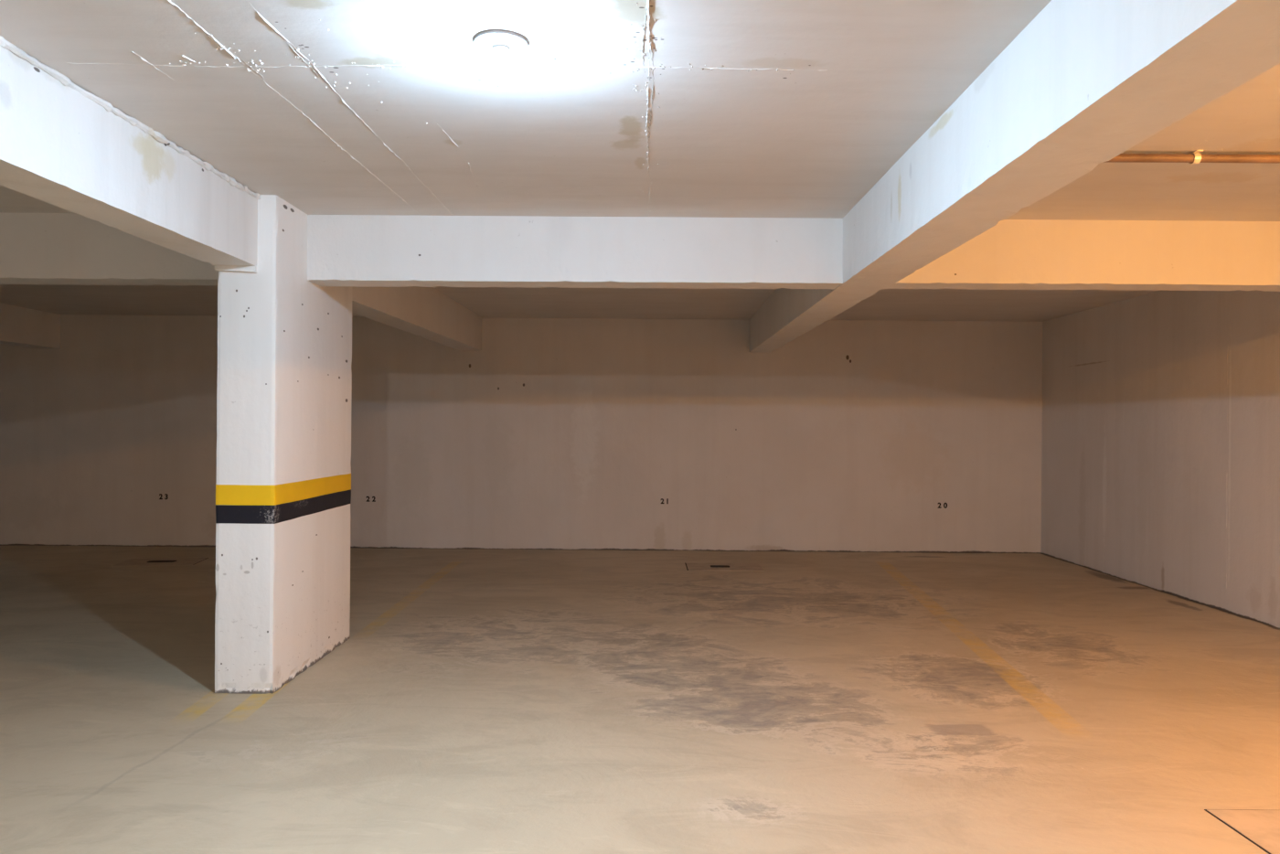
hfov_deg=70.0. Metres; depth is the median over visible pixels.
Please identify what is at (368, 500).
number
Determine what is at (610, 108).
ceiling
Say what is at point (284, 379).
concrete column
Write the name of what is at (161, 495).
number
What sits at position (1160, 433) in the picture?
wall
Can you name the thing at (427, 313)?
ceiling beam
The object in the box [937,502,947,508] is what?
number
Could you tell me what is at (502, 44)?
ceiling lamp
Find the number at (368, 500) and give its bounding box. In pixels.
[365,496,375,501]
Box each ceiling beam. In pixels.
[0,36,260,266]
[0,213,219,285]
[0,302,60,348]
[307,214,842,289]
[352,286,481,350]
[749,0,1279,352]
[884,219,1279,291]
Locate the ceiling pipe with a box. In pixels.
[1103,149,1279,164]
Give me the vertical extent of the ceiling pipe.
0.054 m
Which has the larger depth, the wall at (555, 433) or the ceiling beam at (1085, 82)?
the wall at (555, 433)
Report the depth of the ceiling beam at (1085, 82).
2.91 m
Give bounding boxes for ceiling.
[0,0,1279,321]
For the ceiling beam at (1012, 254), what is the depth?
5.56 m
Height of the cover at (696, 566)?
0.012 m
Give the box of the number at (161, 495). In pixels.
[159,493,168,499]
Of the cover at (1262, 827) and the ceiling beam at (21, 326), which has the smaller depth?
the cover at (1262, 827)
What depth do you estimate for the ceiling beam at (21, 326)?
10.68 m
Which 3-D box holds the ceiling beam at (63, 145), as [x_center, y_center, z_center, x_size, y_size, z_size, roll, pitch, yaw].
[-2.252,-1.104,0.056,0.266,0.412,10.098,0,0,0]
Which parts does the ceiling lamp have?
bulb globe, bulb, plate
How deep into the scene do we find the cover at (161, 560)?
9.91 m
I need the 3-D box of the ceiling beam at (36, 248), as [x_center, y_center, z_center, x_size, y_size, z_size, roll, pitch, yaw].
[-6.664,-1.130,5.707,8.623,0.404,0.249,0,0,0]
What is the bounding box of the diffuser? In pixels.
[487,61,514,81]
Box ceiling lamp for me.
[473,30,527,85]
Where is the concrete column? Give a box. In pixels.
[214,194,351,693]
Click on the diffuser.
(500, 70)
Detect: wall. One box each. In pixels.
[0,314,1042,553]
[1041,289,1279,628]
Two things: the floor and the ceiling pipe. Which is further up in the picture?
the ceiling pipe
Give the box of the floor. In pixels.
[0,544,1279,853]
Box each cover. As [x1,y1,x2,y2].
[113,557,208,565]
[684,562,764,570]
[1204,809,1279,853]
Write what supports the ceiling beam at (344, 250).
attached to the ceiling

